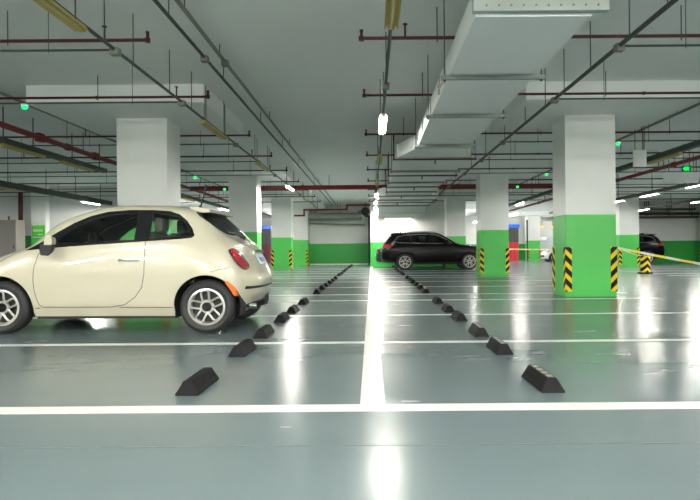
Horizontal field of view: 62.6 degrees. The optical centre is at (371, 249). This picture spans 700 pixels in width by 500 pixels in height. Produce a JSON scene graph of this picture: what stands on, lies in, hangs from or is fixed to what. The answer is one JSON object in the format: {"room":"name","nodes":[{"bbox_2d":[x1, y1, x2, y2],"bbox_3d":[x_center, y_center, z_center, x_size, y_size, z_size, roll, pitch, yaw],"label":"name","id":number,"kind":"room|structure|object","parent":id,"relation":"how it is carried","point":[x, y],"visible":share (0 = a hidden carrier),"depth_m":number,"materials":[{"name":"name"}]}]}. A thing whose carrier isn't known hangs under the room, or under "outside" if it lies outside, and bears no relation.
{"room":"parking garage","nodes":[
{"label":"parking garage","id":0,"kind":"room"},
{"bbox_2d":[0,186,116,248],"bbox_3d":[-21.207,-0.805,25.150,23.600,3.810,0.300,0,0,0],"label":"wall","id":1,"kind":"structure","parent":0,"point":[61,209],"depth_m":25.00,"materials":[{"name":"paint"}]},
{"bbox_2d":[309,205,370,263],"bbox_3d":[-2.498,-0.955,36.450,5.020,3.810,0.300,0,0,0],"label":"wall","id":2,"kind":"structure","parent":0,"point":[328,244],"depth_m":36.30,"materials":[{"name":"paint"}]},
{"bbox_2d":[0,259,699,499],"bbox_3d":[0.009,1.079,19.000,68.000,0.302,66.000,0,0,0],"label":"floor","id":3,"kind":"structure","parent":0,"point":[372,390],"depth_m":3.60,"materials":[{"name":"grey paint"}]},
{"bbox_2d":[0,216,24,256],"bbox_3d":[-14.902,-0.176,23.782,0.780,2.450,0.635,0,0,0],"label":"tall cabinet","id":4,"kind":"object","parent":3,"relation":"on","point":[12,232],"visible":0.66,"depth_m":23.48,"materials":[{"name":"grey metal"}]},
{"bbox_2d":[31,186,49,245],"bbox_3d":[-14.307,-0.861,24.850,0.640,3.810,0.300,0,0,0],"label":"concrete column","id":5,"kind":"structure","parent":3,"relation":"on","point":[40,208],"depth_m":24.70,"materials":[{"name":"paint"}]},
{"bbox_2d":[32,225,44,236],"bbox_3d":[-14.287,-0.811,24.678,0.540,0.500,0.044,0,0,0],"label":"sign","id":6,"kind":"object","parent":5,"relation":"attached to","point":[37,230],"visible":0.9,"depth_m":24.66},
{"bbox_2d":[0,185,271,333],"bbox_3d":[-3.104,0.068,7.292,3.594,1.773,1.910,0,0,2],"label":"hatchback car","id":7,"kind":"object","parent":3,"relation":"on","point":[210,274],"visible":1,"depth_m":6.52,"materials":[{"name":"beige paint"}]},
{"bbox_2d":[39,244,54,255],"bbox_3d":[-3.610,-0.003,6.399,0.132,0.136,0.080,0,0,2],"label":"mirror","id":8,"kind":"object","parent":7,"relation":"attached to","point":[45,249],"depth_m":6.36,"materials":[{"name":"black plastic"}]},
{"bbox_2d":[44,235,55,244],"bbox_3d":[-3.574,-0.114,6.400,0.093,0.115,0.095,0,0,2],"label":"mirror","id":9,"kind":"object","parent":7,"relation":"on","point":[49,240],"depth_m":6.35,"materials":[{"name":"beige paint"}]},
{"bbox_2d":[231,249,247,267],"bbox_3d":[-1.515,0.100,6.599,0.204,0.227,0.086,0,0,-28],"label":"tail lamp","id":10,"kind":"object","parent":7,"relation":"attached to","point":[238,260],"depth_m":6.59,"materials":[{"name":"plastic"}]},
{"bbox_2d":[116,118,180,240],"bbox_3d":[-4.406,-0.785,11.440,0.994,3.500,0.804,0,0,0],"label":"concrete column","id":11,"kind":"structure","parent":3,"relation":"on","point":[148,149],"depth_m":11.05,"materials":[{"name":"paint"}]},
{"bbox_2d":[175,367,218,395],"bbox_3d":[-1.186,0.893,3.940,0.152,0.092,0.478,0,0,1],"label":"wheel stop","id":12,"kind":"object","parent":3,"relation":"on","point":[204,378],"visible":1,"depth_m":3.81,"materials":[{"name":"black rubber"}]},
{"bbox_2d":[228,339,256,356],"bbox_3d":[-1.180,0.893,5.280,0.152,0.092,0.478,0,0,1],"label":"wheel stop","id":13,"kind":"object","parent":3,"relation":"on","point":[242,349],"visible":1,"depth_m":5.12,"materials":[{"name":"black rubber"}]},
{"bbox_2d":[228,176,261,249],"bbox_3d":[-4.406,-0.785,20.090,0.994,3.500,0.804,0,0,0],"label":"concrete column","id":14,"kind":"structure","parent":3,"relation":"on","point":[244,191],"depth_m":19.70,"materials":[{"name":"paint"}]},
{"bbox_2d":[253,324,274,338],"bbox_3d":[-1.182,0.893,6.340,0.152,0.092,0.478,0,0,0],"label":"wheel stop","id":15,"kind":"object","parent":3,"relation":"on","point":[265,331],"visible":1,"depth_m":6.16,"materials":[{"name":"black rubber"}]},
{"bbox_2d":[261,226,271,262],"bbox_3d":[-8.204,-0.434,44.480,1.000,2.860,0.680,0,0,0],"label":"portal","id":16,"kind":"object","parent":3,"relation":"on","point":[266,242],"visible":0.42,"depth_m":44.20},
{"bbox_2d":[274,312,289,322],"bbox_3d":[-1.192,0.894,7.680,0.152,0.092,0.478,0,0,0],"label":"wheel stop","id":17,"kind":"object","parent":3,"relation":"on","point":[282,317],"visible":1,"depth_m":7.46,"materials":[{"name":"black rubber"}]},
{"bbox_2d":[271,198,293,269],"bbox_3d":[-4.406,-0.785,28.490,0.994,3.500,0.804,0,0,0],"label":"concrete column","id":18,"kind":"structure","parent":3,"relation":"on","point":[282,252],"depth_m":28.10,"materials":[{"name":"paint"}]},
{"bbox_2d":[287,304,299,313],"bbox_3d":[-1.192,0.894,8.740,0.152,0.092,0.478,0,0,0],"label":"wheel stop","id":19,"kind":"object","parent":3,"relation":"on","point":[294,308],"visible":0.92,"depth_m":8.52,"materials":[{"name":"black rubber"}]},
{"bbox_2d":[293,209,309,265],"bbox_3d":[-4.406,-0.785,35.850,0.994,3.500,0.924,0,0,0],"label":"concrete column","id":20,"kind":"structure","parent":3,"relation":"on","point":[300,223],"depth_m":35.40,"materials":[{"name":"paint"}]},
{"bbox_2d":[375,248,443,265],"bbox_3d":[2.559,0.165,30.460,4.745,1.491,2.300,0,0,0],"label":"car","id":21,"kind":"object","parent":3,"relation":"on","point":[378,250],"visible":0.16,"depth_m":29.65,"materials":[{"name":"grey paint"}]},
{"bbox_2d":[381,231,475,269],"bbox_3d":[2.869,0.007,26.960,4.882,1.801,2.300,0,0,0],"label":"car","id":22,"kind":"object","parent":3,"relation":"on","point":[404,249],"visible":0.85,"depth_m":26.03,"materials":[{"name":"black paint"}]},
{"bbox_2d":[441,303,453,311],"bbox_3d":[1.160,0.875,8.740,0.152,0.092,0.478,0,0,0],"label":"wheel stop","id":23,"kind":"object","parent":3,"relation":"on","point":[446,307],"visible":0.89,"depth_m":8.52,"materials":[{"name":"black rubber"}]},
{"bbox_2d":[444,198,465,267],"bbox_3d":[4.213,-0.854,28.990,0.994,3.500,0.804,0,0,0],"label":"concrete column","id":24,"kind":"structure","parent":3,"relation":"on","point":[454,208],"depth_m":28.60,"materials":[{"name":"paint"}]},
{"bbox_2d":[450,310,467,320],"bbox_3d":[1.165,0.875,7.680,0.152,0.092,0.478,0,0,-1],"label":"wheel stop","id":25,"kind":"object","parent":3,"relation":"on","point":[456,315],"visible":1,"depth_m":7.48,"materials":[{"name":"black rubber"}]},
{"bbox_2d":[468,323,488,336],"bbox_3d":[1.177,0.874,6.340,0.152,0.094,0.478,0,0,1],"label":"wheel stop","id":26,"kind":"object","parent":3,"relation":"on","point":[476,329],"visible":1,"depth_m":6.14,"materials":[{"name":"black rubber"}]},
{"bbox_2d":[476,174,508,275],"bbox_3d":[4.213,-0.854,20.090,0.994,3.500,0.804,0,0,0],"label":"concrete column","id":27,"kind":"structure","parent":3,"relation":"on","point":[492,221],"depth_m":19.70,"materials":[{"name":"paint"}]},
{"bbox_2d":[486,337,513,354],"bbox_3d":[1.172,0.874,5.280,0.152,0.094,0.478,0,0,0],"label":"wheel stop","id":28,"kind":"object","parent":3,"relation":"on","point":[495,344],"visible":1,"depth_m":5.10,"materials":[{"name":"black rubber"}]},
{"bbox_2d":[509,224,519,260],"bbox_3d":[11.146,-0.589,45.480,1.000,2.860,0.680,0,0,0],"label":"portal","id":29,"kind":"object","parent":3,"relation":"on","point":[513,228],"visible":0.66,"depth_m":45.20,"materials":[{"name":"metal"}]},
{"bbox_2d":[525,216,540,259],"bbox_3d":[12.893,-0.923,45.990,0.994,3.500,0.804,0,0,0],"label":"concrete column","id":30,"kind":"structure","parent":3,"relation":"on","point":[533,221],"depth_m":45.60,"materials":[{"name":"paint"}]},
{"bbox_2d":[521,365,564,392],"bbox_3d":[1.167,0.874,3.940,0.152,0.094,0.478,0,0,-1],"label":"wheel stop","id":31,"kind":"object","parent":3,"relation":"on","point":[535,375],"visible":1,"depth_m":3.80,"materials":[{"name":"black rubber"}]},
{"bbox_2d":[540,248,551,260],"bbox_3d":[13.951,-0.068,41.200,3.594,1.773,1.910,0,0,0],"label":"hatchback car","id":32,"kind":"object","parent":3,"relation":"on","point":[546,255],"visible":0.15,"depth_m":40.70,"materials":[{"name":"white paint"}]},
{"bbox_2d":[552,114,617,296],"bbox_3d":[4.213,-0.854,11.440,0.994,3.500,0.804,0,0,0],"label":"concrete column","id":33,"kind":"structure","parent":3,"relation":"on","point":[584,249],"depth_m":11.05,"materials":[{"name":"paint"}]},
{"bbox_2d":[616,196,639,266],"bbox_3d":[12.713,-0.922,28.740,0.994,3.500,0.804,0,0,0],"label":"concrete column","id":34,"kind":"structure","parent":3,"relation":"on","point":[627,211],"depth_m":28.35,"materials":[{"name":"paint"}]},
{"bbox_2d":[637,256,653,273],"bbox_3d":[9.905,0.531,20.800,0.540,0.640,0.540,0,0,0],"label":"bollard","id":35,"kind":"object","parent":3,"relation":"on","point":[644,260],"visible":1,"depth_m":20.66,"materials":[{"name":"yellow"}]},
{"bbox_2d":[639,233,664,263],"bbox_3d":[14.171,-0.083,33.190,4.882,1.801,2.300,0,0,0],"label":"car","id":36,"kind":"object","parent":3,"relation":"on","point":[648,243],"visible":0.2,"depth_m":32.29,"materials":[{"name":"black paint"}]},
{"bbox_2d":[0,0,699,217],"bbox_3d":[-0.023,-2.875,19.000,68.000,0.610,66.000,0,0,0],"label":"ceiling","id":37,"kind":"structure","parent":0,"point":[306,64],"depth_m":9.91,"materials":[{"name":"paint"}]},
{"bbox_2d":[18,193,22,219],"bbox_3d":[-15.007,-0.750,24.600,0.180,3.400,0.180,0,0,0],"label":"riser pipe","id":38,"kind":"object","parent":37,"relation":"attached to","point":[20,199],"visible":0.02,"depth_m":24.52,"materials":[{"name":"metal"}]},
{"bbox_2d":[0,106,106,172],"bbox_3d":[-7.240,-2.455,13.425,0.150,0.735,4.350,0,0,0],"label":"cable tray","id":39,"kind":"object","parent":37,"relation":"hanging from","point":[46,153],"visible":0.87,"depth_m":12.71,"materials":[{"name":"metal"}]},
{"bbox_2d":[0,143,46,157],"bbox_3d":[-7.237,-2.057,11.980,0.140,0.060,1.450,0,0,0],"label":"lamp","id":40,"kind":"object","parent":39,"relation":"attached to","point":[3,145],"visible":1,"depth_m":11.87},
{"bbox_2d":[59,161,93,171],"bbox_3d":[-7.237,-2.057,14.150,0.140,0.060,1.450,0,0,0],"label":"lamp","id":41,"kind":"object","parent":39,"relation":"attached to","point":[60,162],"visible":1,"depth_m":14.03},
{"bbox_2d":[0,12,108,52],"bbox_3d":[-11.450,-2.469,6.460,17.140,0.640,0.026,0,0,0],"label":"conduit","id":42,"kind":"object","parent":37,"relation":"hanging from","point":[48,50],"visible":1,"depth_m":6.45,"materials":[{"name":"metal"}]},
{"bbox_2d":[0,160,111,204],"bbox_3d":[-11.319,-2.360,15.450,0.200,0.860,18.900,0,0,0],"label":"cable tray","id":43,"kind":"object","parent":37,"relation":"hanging from","point":[21,187],"visible":0.94,"depth_m":20.19,"materials":[{"name":"metal"}]},
{"bbox_2d":[33,0,88,31],"bbox_3d":[-2.880,-2.512,5.000,0.140,0.690,1.450,0,0,0],"label":"lamp","id":44,"kind":"object","parent":37,"relation":"hanging from","point":[52,7],"visible":1,"depth_m":5.37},
{"bbox_2d":[0,10,149,44],"bbox_3d":[-16.325,-2.542,6.830,27.392,0.415,0.061,0,0,0],"label":"pipe","id":45,"kind":"object","parent":37,"relation":"hanging from","point":[146,39],"visible":0.87,"depth_m":6.81,"materials":[{"name":"metal"}]},
{"bbox_2d":[0,65,177,103],"bbox_3d":[-11.450,-2.469,8.730,17.140,0.640,0.026,0,0,0],"label":"conduit","id":46,"kind":"object","parent":37,"relation":"hanging from","point":[132,102],"visible":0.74,"depth_m":8.72,"materials":[{"name":"metal"}]},
{"bbox_2d":[0,75,209,100],"bbox_3d":[-16.325,-2.542,9.350,27.392,0.415,0.061,0,0,0],"label":"pipe","id":47,"kind":"object","parent":37,"relation":"hanging from","point":[207,96],"visible":0.97,"depth_m":9.33,"materials":[{"name":"metal"}]},
{"bbox_2d":[0,129,250,137],"bbox_3d":[-16.325,-2.542,12.500,27.392,0.415,0.061,0,0,0],"label":"pipe","id":48,"kind":"object","parent":37,"relation":"hanging from","point":[248,134],"visible":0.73,"depth_m":12.48,"materials":[{"name":"metal"}]},
{"bbox_2d":[0,139,255,163],"bbox_3d":[-11.450,-2.469,14.600,17.140,0.640,0.026,0,0,0],"label":"conduit","id":49,"kind":"object","parent":37,"relation":"hanging from","point":[228,161],"visible":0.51,"depth_m":14.59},
{"bbox_2d":[0,91,262,203],"bbox_3d":[-6.422,-2.744,18.500,0.100,0.170,31.000,0,0,0],"label":"conduit","id":50,"kind":"object","parent":37,"relation":"hanging from","point":[1,93],"visible":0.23,"depth_m":11.94,"materials":[{"name":"metal"}]},
{"bbox_2d":[31,130,232,145],"bbox_3d":[-11.450,-2.469,12.200,17.140,0.640,0.026,0,0,0],"label":"conduit","id":51,"kind":"object","parent":37,"relation":"hanging from","point":[200,144],"visible":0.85,"depth_m":12.19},
{"bbox_2d":[0,121,270,216],"bbox_3d":[-6.920,-2.540,22.000,0.160,0.570,36.000,0,0,0],"label":"pipe","id":52,"kind":"object","parent":37,"relation":"hanging from","point":[39,137],"visible":0.66,"depth_m":13.02,"materials":[{"name":"metal"}]},
{"bbox_2d":[0,143,271,159],"bbox_3d":[-16.325,-2.542,15.250,27.392,0.415,0.061,0,0,0],"label":"pipe","id":53,"kind":"object","parent":37,"relation":"hanging from","point":[202,156],"visible":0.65,"depth_m":15.23,"materials":[{"name":"metal"}]},
{"bbox_2d":[0,159,287,173],"bbox_3d":[-16.325,-2.542,18.000,27.392,0.415,0.061,0,0,0],"label":"pipe","id":54,"kind":"object","parent":37,"relation":"hanging from","point":[233,170],"visible":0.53,"depth_m":17.98,"materials":[{"name":"metal"}]},
{"bbox_2d":[22,156,272,176],"bbox_3d":[-11.450,-2.469,17.200,17.140,0.640,0.026,0,0,0],"label":"conduit","id":55,"kind":"object","parent":37,"relation":"hanging from","point":[74,156],"visible":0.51,"depth_m":17.19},
{"bbox_2d":[0,182,298,196],"bbox_3d":[-11.450,-2.469,23.200,17.140,0.640,0.026,0,0,0],"label":"conduit","id":56,"kind":"object","parent":37,"relation":"hanging from","point":[281,182],"visible":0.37,"depth_m":23.19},
{"bbox_2d":[0,182,307,192],"bbox_3d":[-16.325,-2.542,23.900,27.392,0.415,0.061,0,0,0],"label":"pipe","id":57,"kind":"object","parent":37,"relation":"hanging from","point":[267,182],"visible":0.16,"depth_m":23.88,"materials":[{"name":"metal"}]},
{"bbox_2d":[10,173,298,183],"bbox_3d":[-16.325,-2.542,20.950,27.392,0.415,0.061,0,0,0],"label":"pipe","id":58,"kind":"object","parent":37,"relation":"hanging from","point":[106,173],"visible":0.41,"depth_m":20.93,"materials":[{"name":"metal"}]},
{"bbox_2d":[53,0,314,205],"bbox_3d":[-2.880,-2.522,16.750,0.100,0.670,28.500,0,0,0],"label":"conduit","id":59,"kind":"object","parent":37,"relation":"hanging from","point":[113,51],"visible":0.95,"depth_m":7.62,"materials":[{"name":"metal"}]},
{"bbox_2d":[181,183,228,209],"bbox_3d":[-7.170,-2.420,26.100,0.150,0.805,15.800,0,0,0],"label":"cable tray","id":60,"kind":"object","parent":37,"relation":"hanging from","point":[182,194],"visible":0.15,"depth_m":24.43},
{"bbox_2d":[199,101,227,138],"bbox_3d":[-2.880,-2.512,10.550,0.140,0.690,1.450,0,0,0],"label":"lamp","id":61,"kind":"object","parent":37,"relation":"hanging from","point":[204,123],"visible":0.97,"depth_m":10.41,"materials":[{"name":"plastic"}]},
{"bbox_2d":[152,0,332,205],"bbox_3d":[-2.292,-2.722,17.750,0.100,0.280,32.500,0,0,0],"label":"conduit","id":62,"kind":"object","parent":37,"relation":"hanging from","point":[203,58],"visible":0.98,"depth_m":8.23,"materials":[{"name":"metal"}]},
{"bbox_2d":[174,0,335,203],"bbox_3d":[-2.112,-2.758,17.750,0.100,0.210,32.500,0,0,0],"label":"conduit","id":63,"kind":"object","parent":37,"relation":"hanging from","point":[224,63],"visible":1,"depth_m":8.31,"materials":[{"name":"metal"}]},
{"bbox_2d":[294,202,369,216],"bbox_3d":[-2.245,-2.439,34.300,4.750,0.847,0.145,0,0,0],"label":"pipe","id":64,"kind":"object","parent":37,"relation":"hanging from","point":[347,205],"visible":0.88,"depth_m":34.24,"materials":[{"name":"metal"}]},
{"bbox_2d":[308,211,361,220],"bbox_3d":[-2.235,-2.340,35.200,3.272,1.044,0.600,0,0,0],"label":"pipe","id":65,"kind":"object","parent":37,"relation":"hanging from","point":[311,216],"visible":0.91,"depth_m":35.01,"materials":[{"name":"metal"}]},
{"bbox_2d":[190,174,552,190],"bbox_3d":[0.904,-2.596,21.950,15.650,0.582,0.210,0,0,0],"label":"pipe","id":66,"kind":"object","parent":37,"relation":"hanging from","point":[453,186],"visible":0.6,"depth_m":21.88,"materials":[{"name":"metal"}]},
{"bbox_2d":[376,129,382,165],"bbox_3d":[0.193,-2.537,14.200,0.140,0.690,1.450,0,0,0],"label":"lamp","id":67,"kind":"object","parent":37,"relation":"hanging from","point":[379,156],"visible":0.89,"depth_m":13.77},
{"bbox_2d":[378,79,387,134],"bbox_3d":[0.193,-2.537,10.200,0.140,0.690,1.450,0,0,0],"label":"lamp","id":68,"kind":"object","parent":37,"relation":"hanging from","point":[383,117],"visible":0.89,"depth_m":9.95,"materials":[{"name":"white"}]},
{"bbox_2d":[375,30,391,206],"bbox_3d":[0.193,-2.547,17.000,0.100,0.670,29.000,0,0,0],"label":"conduit","id":69,"kind":"object","parent":37,"relation":"hanging from","point":[385,85],"visible":0.74,"depth_m":7.69,"materials":[{"name":"metal"}]},
{"bbox_2d":[384,0,401,29],"bbox_3d":[0.193,-2.537,5.000,0.140,0.690,1.450,0,0,0],"label":"lamp","id":70,"kind":"object","parent":37,"relation":"hanging from","point":[392,7],"visible":1,"depth_m":5.41,"materials":[{"name":"plastic"}]},
{"bbox_2d":[376,199,436,200],"bbox_3d":[1.391,-2.414,22.800,2.400,0.955,0.040,0,0,0],"label":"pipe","id":71,"kind":"object","parent":37,"relation":"hanging from","point":[399,199],"visible":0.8,"depth_m":22.78,"materials":[{"name":"metal"}]},
{"bbox_2d":[385,174,436,192],"bbox_3d":[1.351,-2.413,19.600,1.760,0.955,0.040,0,0,0],"label":"hanger","id":72,"kind":"object","parent":37,"relation":"hanging from","point":[386,191],"visible":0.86,"depth_m":19.58,"materials":[{"name":"metal"}]},
{"bbox_2d":[388,152,447,183],"bbox_3d":[1.351,-2.413,16.900,1.760,0.955,0.040,0,0,0],"label":"hanger","id":73,"kind":"object","parent":37,"relation":"hanging from","point":[446,182],"visible":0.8,"depth_m":16.88,"materials":[{"name":"metal"}]},
{"bbox_2d":[390,135,460,172],"bbox_3d":[1.351,-2.413,14.450,1.760,0.955,0.040,0,0,0],"label":"hanger","id":74,"kind":"object","parent":37,"relation":"hanging from","point":[391,170],"visible":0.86,"depth_m":14.43,"materials":[{"name":"metal"}]},
{"bbox_2d":[414,98,475,147],"bbox_3d":[1.391,-2.414,10.900,1.180,0.955,0.040,0,0,0],"label":"hanger","id":75,"kind":"object","parent":37,"relation":"hanging from","point":[415,144],"visible":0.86,"depth_m":10.88,"materials":[{"name":"metal"}]},
{"bbox_2d":[426,55,505,119],"bbox_3d":[1.391,-2.414,8.500,1.180,0.955,0.040,0,0,0],"label":"hanger","id":76,"kind":"object","parent":37,"relation":"hanging from","point":[428,115],"visible":0.86,"depth_m":8.48,"materials":[{"name":"metal"}]},
{"bbox_2d":[441,0,544,81],"bbox_3d":[1.391,-2.414,6.600,1.180,0.955,0.040,0,0,0],"label":"hanger","id":77,"kind":"object","parent":37,"relation":"hanging from","point":[444,77],"visible":0.93,"depth_m":6.58,"materials":[{"name":"metal"}]},
{"bbox_2d":[377,0,609,218],"bbox_3d":[1.433,-2.191,18.401,2.360,0.882,27.098,0,0,0],"label":"air duct","id":78,"kind":"object","parent":37,"relation":"hanging from","point":[493,37],"visible":0.9,"depth_m":6.41,"materials":[{"name":"metal"}]},
{"bbox_2d":[359,5,699,41],"bbox_3d":[14.912,-2.792,6.830,30.132,0.415,0.061,0,0,0],"label":"pipe","id":79,"kind":"object","parent":37,"relation":"hanging from","point":[361,37],"visible":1,"depth_m":6.81,"materials":[{"name":"metal"}]},
{"bbox_2d":[362,71,699,97],"bbox_3d":[14.912,-2.792,9.350,30.132,0.415,0.061,0,0,0],"label":"pipe","id":80,"kind":"object","parent":37,"relation":"hanging from","point":[605,93],"visible":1,"depth_m":9.33,"materials":[{"name":"metal"}]},
{"bbox_2d":[364,115,699,163],"bbox_3d":[14.915,-2.494,12.500,30.132,1.010,0.061,0,0,0],"label":"pipe","id":81,"kind":"object","parent":37,"relation":"hanging from","point":[641,131],"visible":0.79,"depth_m":12.48,"materials":[{"name":"metal"}]},
{"bbox_2d":[366,141,699,178],"bbox_3d":[14.915,-2.494,15.250,30.132,1.010,0.061,0,0,0],"label":"pipe","id":82,"kind":"object","parent":37,"relation":"hanging from","point":[620,152],"visible":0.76,"depth_m":15.23,"materials":[{"name":"metal"}]},
{"bbox_2d":[367,162,699,189],"bbox_3d":[14.915,-2.494,18.000,30.132,1.010,0.061,0,0,0],"label":"pipe","id":83,"kind":"object","parent":37,"relation":"hanging from","point":[414,187],"visible":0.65,"depth_m":17.98,"materials":[{"name":"metal"}]},
{"bbox_2d":[367,174,699,197],"bbox_3d":[14.915,-2.494,20.950,30.132,1.010,0.061,0,0,0],"label":"pipe","id":84,"kind":"object","parent":37,"relation":"hanging from","point":[368,180],"visible":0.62,"depth_m":20.93,"materials":[{"name":"metal"}]},
{"bbox_2d":[368,193,699,196],"bbox_3d":[14.912,-2.792,26.800,30.132,0.415,0.061,0,0,0],"label":"pipe","id":85,"kind":"object","parent":37,"relation":"hanging from","point":[633,193],"visible":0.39,"depth_m":26.78,"materials":[{"name":"metal"}]},
{"bbox_2d":[368,181,699,204],"bbox_3d":[14.915,-2.494,23.900,30.132,1.010,0.061,0,0,0],"label":"pipe","id":86,"kind":"object","parent":37,"relation":"hanging from","point":[527,181],"visible":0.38,"depth_m":23.88,"materials":[{"name":"metal"}]},
{"bbox_2d":[439,0,678,194],"bbox_3d":[2.780,-2.567,17.000,0.100,0.670,29.000,0,0,0],"label":"conduit","id":87,"kind":"object","parent":37,"relation":"hanging from","point":[618,47],"visible":0.94,"depth_m":7.45,"materials":[{"name":"metal"}]},
{"bbox_2d":[472,173,678,185],"bbox_3d":[11.379,-2.651,20.600,17.200,0.640,0.026,0,0,0],"label":"conduit","id":88,"kind":"object","parent":37,"relation":"hanging from","point":[616,173],"visible":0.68,"depth_m":20.59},
{"bbox_2d":[466,155,699,173],"bbox_3d":[11.379,-2.651,17.200,17.200,0.640,0.026,0,0,0],"label":"conduit","id":89,"kind":"object","parent":37,"relation":"hanging from","point":[489,155],"visible":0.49,"depth_m":17.19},
{"bbox_2d":[483,137,699,160],"bbox_3d":[11.379,-2.651,14.600,17.200,0.640,0.026,0,0,0],"label":"conduit","id":90,"kind":"object","parent":37,"relation":"hanging from","point":[510,159],"visible":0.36,"depth_m":14.59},
{"bbox_2d":[508,191,687,192],"bbox_3d":[11.379,-2.651,23.200,17.200,0.640,0.026,0,0,0],"label":"conduit","id":91,"kind":"object","parent":37,"relation":"hanging from","point":[616,191],"visible":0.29,"depth_m":23.19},
{"bbox_2d":[505,124,695,142],"bbox_3d":[11.379,-2.651,12.200,17.200,0.640,0.026,0,0,0],"label":"conduit","id":92,"kind":"object","parent":37,"relation":"hanging from","point":[648,140],"visible":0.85,"depth_m":12.19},
{"bbox_2d":[508,133,699,206],"bbox_3d":[6.700,-2.531,21.500,0.150,0.805,25.000,0,0,0],"label":"cable tray","id":93,"kind":"object","parent":37,"relation":"hanging from","point":[695,144],"visible":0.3,"depth_m":13.61,"materials":[{"name":"metal"}]},
{"bbox_2d":[647,152,682,164],"bbox_3d":[6.703,-2.099,13.200,0.140,0.060,1.450,0,0,0],"label":"lamp","id":94,"kind":"object","parent":93,"relation":"attached to","point":[677,153],"visible":0.95,"depth_m":13.08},
{"bbox_2d":[508,155,699,211],"bbox_3d":[8.729,-2.665,22.000,0.160,0.570,36.000,0,0,0],"label":"pipe","id":95,"kind":"object","parent":37,"relation":"hanging from","point":[672,164],"visible":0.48,"depth_m":18.17,"materials":[{"name":"metal"}]},
{"bbox_2d":[508,102,699,189],"bbox_3d":[6.327,-2.846,18.500,0.100,0.170,31.000,0,0,0],"label":"conduit","id":96,"kind":"object","parent":37,"relation":"hanging from","point":[697,104],"visible":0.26,"depth_m":12.63,"materials":[{"name":"metal"}]},
{"bbox_2d":[549,160,699,213],"bbox_3d":[10.730,-2.563,21.250,0.160,0.805,26.500,0,0,0],"label":"cable tray","id":97,"kind":"object","parent":37,"relation":"hanging from","point":[684,184],"visible":0.71,"depth_m":21.42,"materials":[{"name":"metal"}]},
{"bbox_2d":[559,62,699,99],"bbox_3d":[11.379,-2.651,8.730,17.200,0.640,0.026,0,0,0],"label":"conduit","id":98,"kind":"object","parent":37,"relation":"hanging from","point":[603,62],"visible":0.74,"depth_m":8.72,"materials":[{"name":"metal"}]},
{"bbox_2d":[633,125,646,166],"bbox_3d":[6.061,-2.404,13.000,0.300,1.050,0.030,0,0,0],"label":"board","id":99,"kind":"object","parent":37,"relation":"hanging from","point":[639,156],"visible":0.9,"depth_m":12.98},
{"bbox_2d":[625,0,699,47],"bbox_3d":[11.379,-2.651,6.460,17.200,0.640,0.026,0,0,0],"label":"conduit","id":100,"kind":"object","parent":37,"relation":"hanging from","point":[685,45],"visible":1,"depth_m":6.45,"materials":[{"name":"metal"}]},
{"bbox_2d":[639,201,698,214],"bbox_3d":[18.730,-2.597,35.750,5.501,0.866,0.180,0,0,0],"label":"pipe","id":101,"kind":"object","parent":37,"relation":"hanging from","point":[644,212],"visible":0.7,"depth_m":35.68,"materials":[{"name":"metal"}]},
{"bbox_2d":[639,201,698,217],"bbox_3d":[18.731,-2.492,35.500,5.500,1.077,0.140,0,0,0],"label":"pipe","id":102,"kind":"object","parent":37,"relation":"hanging from","point":[646,216],"visible":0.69,"depth_m":35.44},
{"bbox_2d":[639,198,699,209],"bbox_3d":[14.580,-2.594,23.000,0.140,0.805,22.000,0,0,0],"label":"cable tray","id":103,"kind":"object","parent":37,"relation":"hanging from","point":[696,199],"visible":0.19,"depth_m":27.82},
{"bbox_2d":[648,201,695,209],"bbox_3d":[17.929,-2.730,35.250,3.901,0.587,0.120,0,0,0],"label":"pipe","id":104,"kind":"object","parent":37,"relation":"hanging from","point":[671,208],"visible":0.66,"depth_m":35.20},
{"bbox_2d":[663,154,698,182],"bbox_3d":[9.530,-2.511,17.700,1.100,0.890,0.030,0,0,0],"label":"board","id":105,"kind":"object","parent":37,"relation":"hanging from","point":[668,177],"visible":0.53,"depth_m":17.69,"materials":[{"name":"metal"}]},
{"bbox_2d":[228,216,551,259],"bbox_3d":[-0.008,-0.975,50.150,68.000,3.810,0.300,0,0,0],"label":"wall","id":106,"kind":"structure","parent":0,"point":[470,226],"depth_m":50.00,"materials":[{"name":"paint"}]},
{"bbox_2d":[370,198,444,266],"bbox_3d":[2.067,-0.992,32.150,4.250,3.810,0.300,0,0,0],"label":"wall","id":107,"kind":"structure","parent":0,"point":[433,220],"depth_m":32.00,"materials":[{"name":"paint"}]},
{"bbox_2d":[540,221,552,259],"bbox_3d":[15.844,-0.797,47.100,4.300,3.200,0.200,0,0,0],"label":"wall","id":108,"kind":"structure","parent":0,"point":[547,231],"depth_m":47.00,"materials":[{"name":"paint"}]},
{"bbox_2d":[639,202,699,262],"bbox_3d":[24.391,-1.170,36.150,17.200,3.810,0.300,0,0,0],"label":"wall","id":109,"kind":"structure","parent":0,"point":[680,237],"depth_m":36.00,"materials":[{"name":"paint"}]},
{"bbox_3d":[0.042,-0.975,34.300,0.200,3.810,4.000,0,0,0],"label":"wall","id":110,"kind":"structure","parent":0,"visible":0},
{"bbox_2d":[365,215,369,264],"bbox_3d":[-0.235,-0.626,35.900,0.320,3.117,0.169,0,0,0],"label":"pipe","id":111,"kind":"object","parent":110,"relation":"attached to","point":[368,216],"visible":0.92,"depth_m":35.86,"materials":[{"name":"black plastic"}]},
{"bbox_2d":[309,223,364,224],"bbox_3d":[-2.138,-1.623,35.850,3.453,0.195,0.100,0,0,0],"label":"pipe","id":112,"kind":"object","parent":111,"relation":"attached to","point":[309,223],"visible":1,"depth_m":35.80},
{"bbox_3d":[5.755,0.564,9.000,0.540,0.640,0.540,0,0,0],"label":"bollard","id":113,"kind":"object","parent":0,"visible":0},
{"bbox_2d":[619,247,699,264],"bbox_3d":[5.245,0.143,10.010,0.013,0.412,2.261,0,0,-27],"label":"barrier tape","id":114,"kind":"object","parent":113,"relation":"attached to","point":[620,248],"visible":1,"depth_m":10.22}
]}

